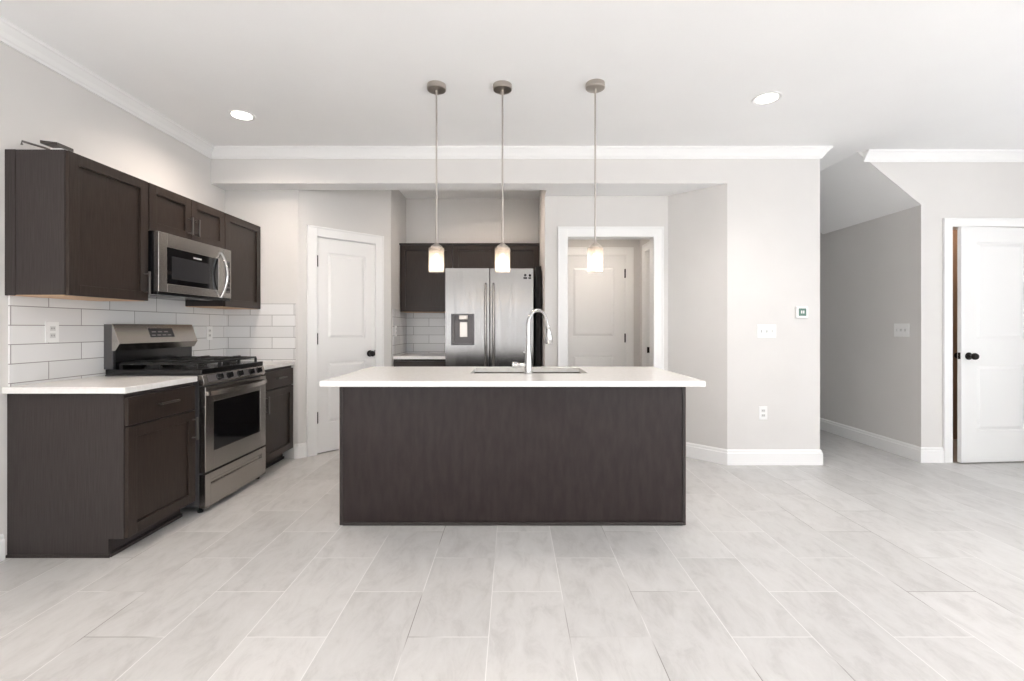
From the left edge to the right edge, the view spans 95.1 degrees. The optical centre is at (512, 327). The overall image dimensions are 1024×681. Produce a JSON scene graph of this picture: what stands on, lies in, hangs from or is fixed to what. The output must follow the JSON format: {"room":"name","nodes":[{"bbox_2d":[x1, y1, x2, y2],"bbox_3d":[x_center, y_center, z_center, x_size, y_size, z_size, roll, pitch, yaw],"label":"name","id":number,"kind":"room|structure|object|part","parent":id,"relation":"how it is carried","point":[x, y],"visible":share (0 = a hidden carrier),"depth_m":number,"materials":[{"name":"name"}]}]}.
{"room":"kitchen","nodes":[
{"label":"kitchen","id":0,"kind":"room"},
{"bbox_2d":[0,42,224,557],"bbox_3d":[-2.790,-0.188,0.720,0.120,2.855,7.680,0,0,0],"label":"wall","id":1,"kind":"structure","parent":0,"point":[37,103],"depth_m":2.86,"materials":[{"name":"paint"}]},
{"bbox_2d":[0,534,4,561],"bbox_3d":[-2.721,1.171,-0.250,0.017,0.138,5.500,0,0,0],"label":"baseboard","id":2,"kind":"structure","parent":1,"relation":"attached to","point":[2,540],"depth_m":2.49,"materials":[{"name":"white paint"}]},
{"bbox_2d":[5,140,150,300],"bbox_3d":[-2.539,-0.603,2.781,0.378,0.862,0.579,0,0,0],"label":"upper cabinet","id":3,"kind":"object","parent":1,"relation":"attached to","point":[76,225],"depth_m":2.54,"materials":[{"name":"brown laminate"}]},
{"bbox_3d":[-2.601,-0.987,2.595,0.017,0.054,0.182,0,0,41],"label":"metal bracket","id":4,"kind":"part","parent":3,"relation":"part of","materials":[{"name":"grey metal"}]},
{"bbox_3d":[-2.519,-0.996,2.611,0.110,0.077,0.213,0,0,-24],"label":"trim offcut","id":5,"kind":"part","parent":3,"relation":"part of","materials":[{"name":"brown wood"}]},
{"bbox_3d":[-2.569,-0.174,2.793,0.310,0.004,0.548,0,0,0],"label":"panel","id":6,"kind":"part","parent":3,"relation":"part of","materials":[{"name":"beige wood"}]},
{"bbox_3d":[-2.400,-0.564,2.793,0.020,0.779,0.548,0,0,0],"label":"cabinet door","id":7,"kind":"part","parent":3,"relation":"part of","materials":[{"name":"brown wood"}]},
{"bbox_3d":[-2.370,-0.290,3.033,0.040,0.145,0.012,0,0,0],"label":"handle","id":8,"kind":"part","parent":3,"relation":"part of","materials":[{"name":"grey metal"}]},
{"bbox_2d":[8,296,225,386],"bbox_3d":[-2.725,0.046,3.485,0.008,0.548,1.910,0,0,0],"label":"backsplash","id":9,"kind":"structure","parent":1,"relation":"attached to","point":[78,353],"depth_m":2.92,"materials":[{"name":"tile"}]},
{"bbox_2d":[45,322,58,342],"bbox_3d":[-2.717,0.027,2.760,0.008,0.122,0.080,0,0,0],"label":"wall outlet","id":10,"kind":"object","parent":9,"relation":"attached to","point":[51,328],"visible":1,"depth_m":2.75,"materials":[{"name":"white plastic"}]},
{"bbox_2d":[50,326,55,330],"bbox_3d":[-2.714,0.006,2.760,0.002,0.028,0.034,0,0,0],"label":"receptacle","id":11,"kind":"object","parent":10,"relation":"attached to","point":[52,328],"depth_m":2.76,"materials":[{"name":"white plastic"}]},
{"bbox_2d":[50,333,55,337],"bbox_3d":[-2.714,0.048,2.760,0.002,0.028,0.034,0,0,0],"label":"receptacle","id":12,"kind":"object","parent":10,"relation":"attached to","point":[52,335],"depth_m":2.76,"materials":[{"name":"white plastic"}]},
{"bbox_2d":[206,326,212,339],"bbox_3d":[-2.717,0.050,4.190,0.008,0.122,0.080,0,0,0],"label":"wall outlet","id":13,"kind":"object","parent":9,"relation":"attached to","point":[209,329],"visible":1,"depth_m":4.19,"materials":[{"name":"white plastic"}]},
{"bbox_2d":[148,183,224,248],"bbox_3d":[-2.539,-0.798,3.478,0.378,0.317,0.811,0,0,0],"label":"upper cabinet","id":14,"kind":"object","parent":1,"relation":"attached to","point":[169,212],"visible":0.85,"depth_m":3.41,"materials":[{"name":"brown laminate"}]},
{"bbox_3d":[-2.400,-0.797,3.277,0.020,0.311,0.400,0,0,0],"label":"cabinet door","id":15,"kind":"part","parent":14,"relation":"part of","materials":[{"name":"brown wood"}]},
{"bbox_2d":[148,231,230,300],"bbox_3d":[-2.498,-0.427,3.478,0.455,0.422,0.793,0,0,0],"label":"microwave","id":16,"kind":"object","parent":14,"relation":"attached to","point":[181,269],"visible":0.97,"depth_m":3.37,"materials":[{"name":"silver metal"}]},
{"bbox_3d":[-2.350,-0.419,3.435,0.029,0.247,0.554,0,0,0],"label":"door glass","id":17,"kind":"part","parent":16,"relation":"part of","materials":[{"name":"black glass"}]},
{"bbox_3d":[-2.306,-0.417,3.737,0.072,0.367,0.022,0,0,0],"label":"handle","id":18,"kind":"part","parent":16,"relation":"part of","materials":[{"name":"silver metal"}]},
{"bbox_3d":[-2.350,-0.437,3.825,0.034,0.398,0.100,0,0,0],"label":"control panel","id":19,"kind":"part","parent":16,"relation":"part of","materials":[{"name":"silver metal"}]},
{"bbox_3d":[-2.370,-0.745,3.442,0.040,0.130,0.012,0,0,0],"label":"handle","id":20,"kind":"part","parent":14,"relation":"part of","materials":[{"name":"grey metal"}]},
{"bbox_3d":[-2.370,-0.745,3.514,0.040,0.130,0.012,0,0,0],"label":"handle","id":21,"kind":"part","parent":14,"relation":"part of","materials":[{"name":"grey metal"}]},
{"bbox_3d":[-2.400,-0.797,3.680,0.020,0.311,0.400,0,0,0],"label":"cabinet door","id":22,"kind":"part","parent":14,"relation":"part of","materials":[{"name":"brown wood"}]},
{"bbox_2d":[185,213,259,308],"bbox_3d":[-2.559,-0.565,4.160,0.338,0.785,0.548,0,0,0],"label":"upper cabinet","id":23,"kind":"object","parent":1,"relation":"attached to","point":[242,238],"visible":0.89,"depth_m":4.15,"materials":[{"name":"brown laminate"}]},
{"bbox_3d":[-2.569,-0.174,4.160,0.310,0.004,0.540,0,0,0],"label":"panel","id":24,"kind":"part","parent":23,"relation":"part of","materials":[{"name":"beige wood"}]},
{"bbox_3d":[-2.400,-0.564,4.160,0.020,0.779,0.540,0,0,0],"label":"cabinet door","id":25,"kind":"part","parent":23,"relation":"part of","materials":[{"name":"brown wood"}]},
{"bbox_2d":[0,16,832,158],"bbox_3d":[0.058,-1.569,0.875,5.576,0.092,7.750,0,0,0],"label":"trim","id":26,"kind":"structure","parent":1,"relation":"attached to","point":[11,35],"depth_m":4.17,"materials":[{"name":"white paint"}]},
{"bbox_2d":[225,190,297,457],"bbox_3d":[-2.442,-0.188,4.500,0.815,2.855,0.120,0,0,0],"label":"wall","id":27,"kind":"structure","parent":0,"point":[275,212],"depth_m":4.44,"materials":[{"name":"paint"}]},
{"bbox_2d":[226,303,295,360],"bbox_3d":[-2.392,0.046,4.436,0.659,0.548,0.009,0,0,0],"label":"backsplash","id":28,"kind":"structure","parent":27,"relation":"attached to","point":[267,333],"depth_m":4.43,"materials":[{"name":"tile"}]},
{"bbox_2d":[211,183,547,189],"bbox_3d":[-1.206,-1.304,4.335,3.047,0.002,0.208,0,0,0],"label":"trim","id":29,"kind":"structure","parent":27,"relation":"attached to","point":[226,186],"depth_m":4.33,"materials":[{"name":"paint"}]},
{"bbox_2d":[298,190,390,443],"bbox_3d":[-1.730,-0.188,4.830,0.984,2.855,0.120,0,0,-45],"label":"wall","id":30,"kind":"structure","parent":0,"point":[362,211],"depth_m":4.69,"materials":[{"name":"paint"}]},
{"bbox_2d":[294,442,306,458],"bbox_3d":[-2.021,1.171,4.448,0.111,0.138,0.036,0,0,-30],"label":"baseboard","id":31,"kind":"structure","parent":30,"relation":"attached to","point":[300,450],"depth_m":4.44,"materials":[{"name":"white paint"}]},
{"bbox_2d":[307,225,383,456],"bbox_3d":[-1.712,0.128,4.798,0.813,2.225,0.192,0,0,-45],"label":"door","id":32,"kind":"structure","parent":30,"relation":"in","point":[345,269],"depth_m":4.71,"materials":[{"name":"white paint"}]},
{"bbox_3d":[-1.491,0.275,4.936,0.068,0.068,0.076,0,0,-45],"label":"knob","id":33,"kind":"part","parent":32,"relation":"part of","materials":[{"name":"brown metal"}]},
{"bbox_2d":[391,190,405,366],"bbox_3d":[-1.399,-0.188,5.556,0.120,2.855,0.841,0,0,0],"label":"wall","id":34,"kind":"structure","parent":0,"point":[398,201],"depth_m":5.38,"materials":[{"name":"paint"}]},
{"bbox_2d":[393,309,406,355],"bbox_3d":[-1.334,0.055,5.529,0.008,0.530,0.657,0,0,0],"label":"backsplash","id":35,"kind":"structure","parent":34,"relation":"attached to","point":[399,318],"depth_m":5.48,"materials":[{"name":"tile"}]},
{"bbox_2d":[406,198,537,242],"bbox_3d":[-0.511,-0.188,5.917,1.656,2.855,0.120,0,0,0],"label":"wall","id":36,"kind":"structure","parent":0,"point":[459,220],"depth_m":5.86,"materials":[{"name":"paint"}]},
{"bbox_2d":[399,243,452,312],"bbox_3d":[-1.026,-0.589,5.681,0.626,0.808,0.349,0,0,0],"label":"upper cabinet","id":37,"kind":"object","parent":36,"relation":"attached to","point":[422,282],"visible":0.7,"depth_m":5.53,"materials":[{"name":"brown laminate"}]},
{"bbox_3d":[-1.024,-0.187,5.697,0.614,0.004,0.307,0,0,0],"label":"panel","id":38,"kind":"part","parent":37,"relation":"part of","materials":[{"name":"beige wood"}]},
{"bbox_3d":[-1.026,-0.984,5.681,0.626,0.018,0.349,0,0,0],"label":"moulding","id":39,"kind":"part","parent":37,"relation":"part of","materials":[{"name":"brown laminate"}]},
{"bbox_2d":[407,313,444,352],"bbox_3d":[-1.025,0.068,5.853,0.610,0.505,0.009,0,0,0],"label":"backsplash","id":40,"kind":"structure","parent":36,"relation":"attached to","point":[425,331],"depth_m":5.85,"materials":[{"name":"tile"}]},
{"bbox_2d":[453,243,538,268],"bbox_3d":[-0.200,-0.827,5.681,1.022,0.333,0.349,0,0,0],"label":"upper cabinet","id":41,"kind":"object","parent":36,"relation":"attached to","point":[465,255],"visible":0.6,"depth_m":5.52,"materials":[{"name":"brown laminate"}]},
{"bbox_3d":[-0.455,-0.817,5.530,0.505,0.309,0.020,0,0,0],"label":"cabinet door","id":42,"kind":"part","parent":41,"relation":"part of","materials":[{"name":"brown wood"}]},
{"bbox_3d":[-0.200,-0.984,5.681,1.022,0.018,0.349,0,0,0],"label":"moulding","id":43,"kind":"part","parent":41,"relation":"part of","materials":[{"name":"brown laminate"}]},
{"bbox_3d":[0.054,-0.817,5.530,0.505,0.309,0.020,0,0,0],"label":"cabinet door","id":44,"kind":"part","parent":41,"relation":"part of","materials":[{"name":"brown wood"}]},
{"bbox_2d":[0,429,1023,680],"bbox_3d":[1.200,1.300,2.100,8.800,0.120,10.600,0,0,0],"label":"floor","id":45,"kind":"structure","parent":0,"point":[866,563],"depth_m":2.21,"materials":[{"name":"tile"}]},
{"bbox_2d":[6,382,198,557],"bbox_3d":[-2.384,0.797,2.792,0.688,0.885,0.556,0,0,0],"label":"base cabinet","id":46,"kind":"object","parent":45,"relation":"on","point":[89,475],"visible":1,"depth_m":2.52,"materials":[{"name":"brown laminate"}]},
{"bbox_3d":[-2.449,1.232,2.519,0.558,0.016,0.010,0,0,0],"label":"shoe moulding","id":47,"kind":"part","parent":46,"relation":"part of","materials":[{"name":"brown laminate"}]},
{"bbox_2d":[2,376,196,393],"bbox_3d":[-2.400,0.337,2.785,0.660,0.034,0.576,0,0,0],"label":"countertop","id":48,"kind":"structure","parent":46,"relation":"on","point":[98,384],"depth_m":2.63,"materials":[{"name":"white stone"}]},
{"bbox_3d":[-2.174,1.229,2.797,0.016,0.022,0.546,0,0,0],"label":"toe trim","id":49,"kind":"part","parent":46,"relation":"part of","materials":[{"name":"brown laminate"}]},
{"bbox_3d":[-2.090,0.456,2.797,0.020,0.152,0.534,0,0,0],"label":"drawer","id":50,"kind":"part","parent":46,"relation":"part of","materials":[{"name":"brown wood"}]},
{"bbox_3d":[-2.090,0.839,2.797,0.020,0.594,0.534,0,0,0],"label":"cabinet door","id":51,"kind":"part","parent":46,"relation":"part of","materials":[{"name":"brown wood"}]},
{"bbox_3d":[-2.060,0.445,2.797,0.040,0.012,0.150,0,0,0],"label":"handle","id":52,"kind":"part","parent":46,"relation":"part of","materials":[{"name":"grey metal"}]},
{"bbox_3d":[-2.060,0.655,3.034,0.040,0.145,0.012,0,0,0],"label":"handle","id":53,"kind":"part","parent":46,"relation":"part of","materials":[{"name":"grey metal"}]},
{"bbox_2d":[104,324,266,512],"bbox_3d":[-2.352,0.608,3.494,0.737,1.264,0.771,0,0,0],"label":"gas range","id":54,"kind":"object","parent":45,"relation":"on","point":[230,392],"visible":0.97,"depth_m":3.35,"materials":[{"name":"grey metal"}]},
{"bbox_3d":[-2.500,0.263,3.255,0.100,0.032,0.100,0,0,0],"label":"burner","id":55,"kind":"part","parent":54,"relation":"part of","materials":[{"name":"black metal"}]},
{"bbox_2d":[105,375,260,506],"bbox_3d":[-2.400,0.755,3.494,0.620,0.880,0.767,0,0,0],"label":"oven","id":56,"kind":"object","parent":54,"relation":"in","point":[198,385],"depth_m":3.11,"materials":[{"name":"grey metal"}]},
{"bbox_2d":[106,361,262,374],"bbox_3d":[-2.390,0.297,3.494,0.640,0.036,0.767,0,0,0],"label":"cooktop","id":57,"kind":"object","parent":54,"relation":"in","point":[227,367],"depth_m":3.21,"materials":[{"name":"black metal"}]},
{"bbox_3d":[-2.245,0.263,3.255,0.100,0.032,0.100,0,0,0],"label":"burner","id":58,"kind":"part","parent":54,"relation":"part of","materials":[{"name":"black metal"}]},
{"bbox_3d":[-2.042,0.344,3.270,0.045,0.050,0.048,0,0,0],"label":"knob","id":59,"kind":"part","parent":54,"relation":"part of","materials":[{"name":"black plastic"}]},
{"bbox_3d":[-2.042,0.344,3.385,0.045,0.050,0.048,0,0,0],"label":"knob","id":60,"kind":"part","parent":54,"relation":"part of","materials":[{"name":"black plastic"}]},
{"bbox_3d":[-2.076,0.352,3.494,0.048,0.072,0.767,0,0,0],"label":"control panel","id":61,"kind":"part","parent":54,"relation":"part of","materials":[{"name":"silver metal"}]},
{"bbox_3d":[-2.067,1.093,3.494,0.042,0.223,0.759,0,0,0],"label":"storage drawer","id":62,"kind":"part","parent":54,"relation":"part of","materials":[{"name":"silver metal"}]},
{"bbox_3d":[-2.067,0.683,3.494,0.042,0.570,0.759,0,0,0],"label":"oven door","id":63,"kind":"part","parent":54,"relation":"part of","materials":[{"name":"silver metal"}]},
{"bbox_3d":[-2.014,0.441,3.494,0.063,0.034,0.707,0,0,0],"label":"oven handle","id":64,"kind":"part","parent":54,"relation":"part of","materials":[{"name":"silver metal"}]},
{"bbox_3d":[-2.042,0.344,3.514,0.045,0.050,0.048,0,0,0],"label":"knob","id":65,"kind":"part","parent":54,"relation":"part of","materials":[{"name":"black plastic"}]},
{"bbox_3d":[-2.042,0.344,3.775,0.045,0.050,0.048,0,0,0],"label":"knob","id":66,"kind":"part","parent":54,"relation":"part of","materials":[{"name":"black plastic"}]},
{"bbox_2d":[261,365,292,467],"bbox_3d":[-2.384,0.797,4.162,0.688,0.885,0.545,0,0,0],"label":"base cabinet","id":67,"kind":"object","parent":45,"relation":"on","point":[279,389],"visible":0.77,"depth_m":4.18,"materials":[{"name":"brown laminate"}]},
{"bbox_3d":[-2.060,0.655,3.926,0.040,0.145,0.012,0,0,0],"label":"handle","id":68,"kind":"part","parent":67,"relation":"part of","materials":[{"name":"grey metal"}]},
{"bbox_3d":[-2.174,1.229,4.162,0.016,0.022,0.545,0,0,0],"label":"toe trim","id":69,"kind":"part","parent":67,"relation":"part of","materials":[{"name":"brown laminate"}]},
{"bbox_3d":[-2.090,0.456,4.162,0.020,0.152,0.533,0,0,0],"label":"drawer","id":70,"kind":"part","parent":67,"relation":"part of","materials":[{"name":"brown wood"}]},
{"bbox_2d":[262,361,294,369],"bbox_3d":[-2.400,0.337,4.163,0.660,0.034,0.550,0,0,0],"label":"countertop","id":71,"kind":"structure","parent":67,"relation":"on","point":[267,364],"depth_m":4.18,"materials":[{"name":"white stone"}]},
{"bbox_2d":[394,359,444,366],"bbox_3d":[-1.032,0.797,5.522,0.610,0.885,0.665,0,0,0],"label":"base cabinet","id":72,"kind":"object","parent":45,"relation":"on","point":[397,362],"visible":0.02,"depth_m":5.23,"materials":[{"name":"brown laminate"}]},
{"bbox_2d":[393,353,444,358],"bbox_3d":[-1.032,0.337,5.536,0.614,0.034,0.642,0,0,0],"label":"countertop","id":73,"kind":"structure","parent":72,"relation":"on","point":[406,355],"depth_m":5.21,"materials":[{"name":"white stone"}]},
{"bbox_2d":[445,268,533,366],"bbox_3d":[-0.248,0.303,5.365,0.937,1.874,0.920,0,0,0],"label":"refrigerator","id":74,"kind":"object","parent":45,"relation":"on","point":[487,310],"visible":0.62,"depth_m":4.96,"materials":[{"name":"grey metal"}]},
{"bbox_2d":[339,387,685,525],"bbox_3d":[-0.002,0.797,3.363,2.178,0.885,0.874,0,0,0],"label":"kitchen island","id":75,"kind":"object","parent":45,"relation":"on","point":[409,456],"visible":0.95,"depth_m":2.94,"materials":[{"name":"brown laminate"}]},
{"bbox_3d":[-1.087,0.797,3.360,0.007,0.885,0.841,0,0,0],"label":"panel","id":76,"kind":"part","parent":75,"relation":"part of","materials":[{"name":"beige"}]},
{"bbox_3d":[-0.002,1.230,2.933,2.132,0.020,0.014,0,0,0],"label":"shoe moulding","id":77,"kind":"part","parent":75,"relation":"part of","materials":[{"name":"brown laminate"}]},
{"bbox_2d":[320,367,705,386],"bbox_3d":[-0.003,0.337,3.312,2.305,0.034,1.045,0,0,0],"label":"island countertop","id":78,"kind":"structure","parent":75,"relation":"on","point":[371,376],"depth_m":3.00,"materials":[{"name":"white stone"}]},
{"bbox_2d":[475,372,579,372],"bbox_3d":[0.113,0.465,3.495,0.869,0.219,0.494,0,0,0],"label":"sink","id":79,"kind":"object","parent":78,"relation":"in","point":[475,372],"visible":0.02,"depth_m":3.73,"materials":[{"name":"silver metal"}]},
{"bbox_2d":[512,309,552,373],"bbox_3d":[0.150,0.094,3.279,0.346,0.452,0.108,0,0,-31],"label":"kitchen faucet","id":80,"kind":"object","parent":78,"relation":"on","point":[527,365],"visible":0.98,"depth_m":3.22,"materials":[{"name":"silver metal"}]},
{"bbox_3d":[0.039,0.258,3.225,0.092,0.044,0.044,0,0,0],"label":"lever handle","id":81,"kind":"part","parent":80,"relation":"part of","materials":[{"name":"silver metal"}]},
{"bbox_2d":[524,345,532,373],"bbox_3d":[0.105,0.220,3.225,0.064,0.200,0.064,0,0,0],"label":"faucet","id":82,"kind":"object","parent":80,"relation":"attached to","point":[528,360],"depth_m":3.21,"materials":[{"name":"silver metal"}]},
{"bbox_3d":[0.177,-0.001,3.294,0.224,0.262,0.025,0,0,-44],"label":"spout","id":83,"kind":"part","parent":80,"relation":"part of","materials":[{"name":"silver metal"}]},
{"bbox_2d":[534,266,540,366],"bbox_3d":[0.271,0.292,5.428,0.058,1.895,0.856,0,0,0],"label":"end panel","id":84,"kind":"object","parent":45,"relation":"on","point":[537,271],"visible":0.5,"depth_m":5.00,"materials":[{"name":"black wood"}]},
{"bbox_2d":[0,0,1023,197],"bbox_3d":[1.200,-1.675,2.100,8.800,0.120,10.600,0,0,0],"label":"ceiling","id":85,"kind":"structure","parent":0,"point":[852,76],"depth_m":2.90,"materials":[{"name":"paint"}]},
{"bbox_2d":[227,109,255,120],"bbox_3d":[-2.060,-1.611,3.557,0.192,0.006,0.192,0,0,0],"label":"recessed light","id":86,"kind":"object","parent":85,"relation":"in","point":[242,115],"visible":1,"depth_m":3.55,"materials":[{"name":"white paint"}]},
{"bbox_2d":[211,159,547,182],"bbox_3d":[-1.206,-1.460,4.335,3.047,0.310,0.210,0,0,0],"label":"wall","id":87,"kind":"structure","parent":85,"relation":"attached to","point":[222,170],"depth_m":4.23,"materials":[{"name":"paint"}]},
{"bbox_2d":[427,80,445,264],"bbox_3d":[-0.510,-0.993,3.120,0.128,1.245,0.128,0,0,0],"label":"pendant light","id":88,"kind":"object","parent":85,"relation":"hanging from","point":[436,87],"visible":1,"depth_m":3.11,"materials":[{"name":"silver metal"}]},
{"bbox_3d":[-0.510,-1.067,3.120,0.018,1.024,0.018,0,0,0],"label":"rod","id":89,"kind":"part","parent":88,"relation":"part of","materials":[{"name":"silver metal"}]},
{"bbox_3d":[-0.510,-0.453,3.120,0.046,0.075,0.046,0,0,0],"label":"bulb","id":90,"kind":"part","parent":88,"relation":"part of","materials":[{"name":"white glass"}]},
{"bbox_2d":[493,80,511,264],"bbox_3d":[-0.070,-0.993,3.120,0.128,1.245,0.128,0,0,0],"label":"pendant light","id":91,"kind":"object","parent":85,"relation":"hanging from","point":[502,87],"visible":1,"depth_m":3.11,"materials":[{"name":"silver metal"}]},
{"bbox_3d":[-0.070,-1.067,3.120,0.018,1.024,0.018,0,0,0],"label":"rod","id":92,"kind":"part","parent":91,"relation":"part of","materials":[{"name":"silver metal"}]},
{"bbox_3d":[-0.070,-0.453,3.120,0.046,0.075,0.046,0,0,0],"label":"bulb","id":93,"kind":"part","parent":91,"relation":"part of","materials":[{"name":"white glass"}]},
{"bbox_2d":[586,79,604,264],"bbox_3d":[0.545,-0.993,3.100,0.128,1.245,0.128,0,0,0],"label":"pendant light","id":94,"kind":"object","parent":85,"relation":"hanging from","point":[594,86],"visible":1,"depth_m":3.09,"materials":[{"name":"silver metal"}]},
{"bbox_3d":[0.545,-1.067,3.100,0.018,1.024,0.018,0,0,0],"label":"rod","id":95,"kind":"part","parent":94,"relation":"part of","materials":[{"name":"silver metal"}]},
{"bbox_3d":[0.545,-0.453,3.100,0.046,0.075,0.046,0,0,0],"label":"bulb","id":96,"kind":"part","parent":94,"relation":"part of","materials":[{"name":"white glass"}]},
{"bbox_2d":[752,91,782,104],"bbox_3d":[1.787,-1.611,3.293,0.192,0.006,0.192,0,0,0],"label":"recessed light","id":97,"kind":"object","parent":85,"relation":"in","point":[765,98],"visible":1,"depth_m":3.29,"materials":[{"name":"white paint"}]},
{"bbox_2d":[538,190,556,366],"bbox_3d":[0.377,-0.188,5.319,0.120,2.855,1.363,0,0,0],"label":"wall","id":98,"kind":"structure","parent":0,"point":[547,205],"depth_m":4.64,"materials":[{"name":"paint"}]},
{"bbox_2d":[568,240,639,366],"bbox_3d":[1.004,-0.188,5.860,1.133,2.855,0.120,0,0,0],"label":"wall","id":99,"kind":"structure","parent":0,"point":[571,243],"depth_m":5.80,"materials":[{"name":"paint"}]},
{"bbox_2d":[568,247,633,366],"bbox_3d":[0.998,0.125,5.824,0.985,2.230,0.192,0,0,0],"label":"door","id":100,"kind":"structure","parent":99,"relation":"in","point":[601,295],"depth_m":5.80,"materials":[{"name":"white paint"}]},
{"bbox_2d":[557,196,667,370],"bbox_3d":[0.987,-0.188,4.697,1.099,2.855,0.120,0,0,0],"label":"wall","id":101,"kind":"structure","parent":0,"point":[572,211],"depth_m":4.64,"materials":[{"name":"paint"}]},
{"bbox_2d":[558,227,663,369],"bbox_3d":[0.965,0.122,4.684,1.046,2.235,0.146,0,0,0],"label":"door frame","id":102,"kind":"structure","parent":101,"relation":"attached to","point":[655,235],"depth_m":4.62,"materials":[{"name":"white paint"}]},
{"bbox_2d":[640,240,648,366],"bbox_3d":[1.630,-0.188,5.338,0.120,2.855,1.165,0,0,0],"label":"wall","id":103,"kind":"structure","parent":0,"point":[642,242],"depth_m":5.72,"materials":[{"name":"paint"}]},
{"bbox_2d":[642,242,648,366],"bbox_3d":[1.804,0.130,5.178,0.516,2.220,0.865,0,0,0],"label":"door","id":104,"kind":"structure","parent":103,"relation":"in","point":[645,248],"depth_m":5.52,"materials":[{"name":"white paint"}]},
{"bbox_2d":[668,183,726,448],"bbox_3d":[1.749,-0.188,4.506,0.119,2.855,0.657,0,0,-45],"label":"wall","id":105,"kind":"structure","parent":0,"point":[697,219],"depth_m":4.40,"materials":[{"name":"paint"}]},
{"bbox_2d":[545,183,725,195],"bbox_3d":[1.125,-1.304,4.434,1.617,0.002,0.405,0,0,0],"label":"ceiling","id":106,"kind":"structure","parent":105,"relation":"attached to","point":[553,189],"depth_m":4.39,"materials":[{"name":"paint"}]},
{"bbox_2d":[545,159,726,193],"bbox_3d":[1.127,-1.460,4.434,1.620,0.310,0.407,0,0,0],"label":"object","id":107,"kind":"structure","parent":105,"relation":"attached to","point":[559,170],"depth_m":4.23,"materials":[{"name":"paint"}]},
{"bbox_2d":[727,159,819,448],"bbox_3d":[2.356,-0.188,5.215,0.838,2.855,1.970,0,0,0],"label":"wall column","id":108,"kind":"structure","parent":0,"point":[773,205],"depth_m":4.23,"materials":[{"name":"paint"}]},
{"bbox_2d":[759,406,766,419],"bbox_3d":[2.259,0.772,4.226,0.074,0.120,0.008,0,0,0],"label":"wall outlet","id":109,"kind":"object","parent":108,"relation":"attached to","point":[762,409],"visible":1,"depth_m":4.22,"materials":[{"name":"white plastic"}]},
{"bbox_2d":[757,325,775,337],"bbox_3d":[2.291,0.033,4.222,0.170,0.118,0.016,0,0,0],"label":"light switch","id":110,"kind":"object","parent":108,"relation":"attached to","point":[763,331],"visible":1,"depth_m":4.22,"materials":[{"name":"white plastic"}]},
{"bbox_2d":[795,306,807,317],"bbox_3d":[2.603,-0.138,4.218,0.108,0.108,0.024,0,0,0],"label":"thermostat","id":111,"kind":"object","parent":108,"relation":"attached to","point":[800,311],"visible":1,"depth_m":4.21,"materials":[{"name":"white plastic"}]},
{"bbox_2d":[820,208,909,443],"bbox_3d":[3.820,-0.188,5.316,0.120,2.855,1.769,0,0,0],"label":"wall","id":112,"kind":"structure","parent":0,"point":[865,266],"depth_m":4.99,"materials":[{"name":"paint"}]},
{"bbox_2d":[894,323,909,336],"bbox_3d":[3.752,0.025,4.524,0.016,0.128,0.175,0,0,0],"label":"light switch","id":113,"kind":"object","parent":112,"relation":"attached to","point":[900,329],"visible":1,"depth_m":4.51,"materials":[{"name":"white plastic"}]},
{"bbox_2d":[820,152,919,233],"bbox_3d":[3.465,-1.373,4.997,0.590,0.485,1.365,0,0,0],"label":"ceiling","id":114,"kind":"structure","parent":0,"point":[853,191],"depth_m":4.72,"materials":[{"name":"paint"}]},
{"bbox_2d":[857,152,1023,446],"bbox_3d":[4.285,-0.188,4.371,2.230,2.855,0.120,0,0,0],"label":"wall","id":115,"kind":"structure","parent":0,"point":[948,189],"depth_m":4.31,"materials":[{"name":"paint"}]},
{"bbox_2d":[686,418,943,464],"bbox_3d":[2.728,1.171,5.207,2.455,0.138,1.987,0,0,0],"label":"baseboard","id":116,"kind":"structure","parent":115,"relation":"attached to","point":[696,451],"depth_m":4.29,"materials":[{"name":"white paint"}]},
{"bbox_2d":[863,149,1023,161],"bbox_3d":[4.312,-1.569,4.276,2.175,0.092,0.071,0,0,0],"label":"trim","id":117,"kind":"structure","parent":115,"relation":"attached to","point":[870,155],"depth_m":4.27,"materials":[{"name":"white paint"}]},
{"bbox_2d":[942,218,1023,462],"bbox_3d":[4.442,0.117,4.305,0.975,2.245,0.253,0,0,0],"label":"door","id":118,"kind":"structure","parent":115,"relation":"in","point":[989,355],"depth_m":4.28,"materials":[{"name":"white paint"}]},
{"bbox_3d":[4.143,0.260,4.216,0.068,0.068,0.076,0,0,-5],"label":"knob","id":119,"kind":"part","parent":118,"relation":"part of","materials":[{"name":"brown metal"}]},
{"bbox_2d":[953,230,956,438],"bbox_3d":[4.640,-0.188,5.260,1.520,2.855,0.120,0,0,0],"label":"wall","id":120,"kind":"structure","parent":0,"point":[954,231],"depth_m":5.20,"materials":[{"name":"beige paint"}]}
]}

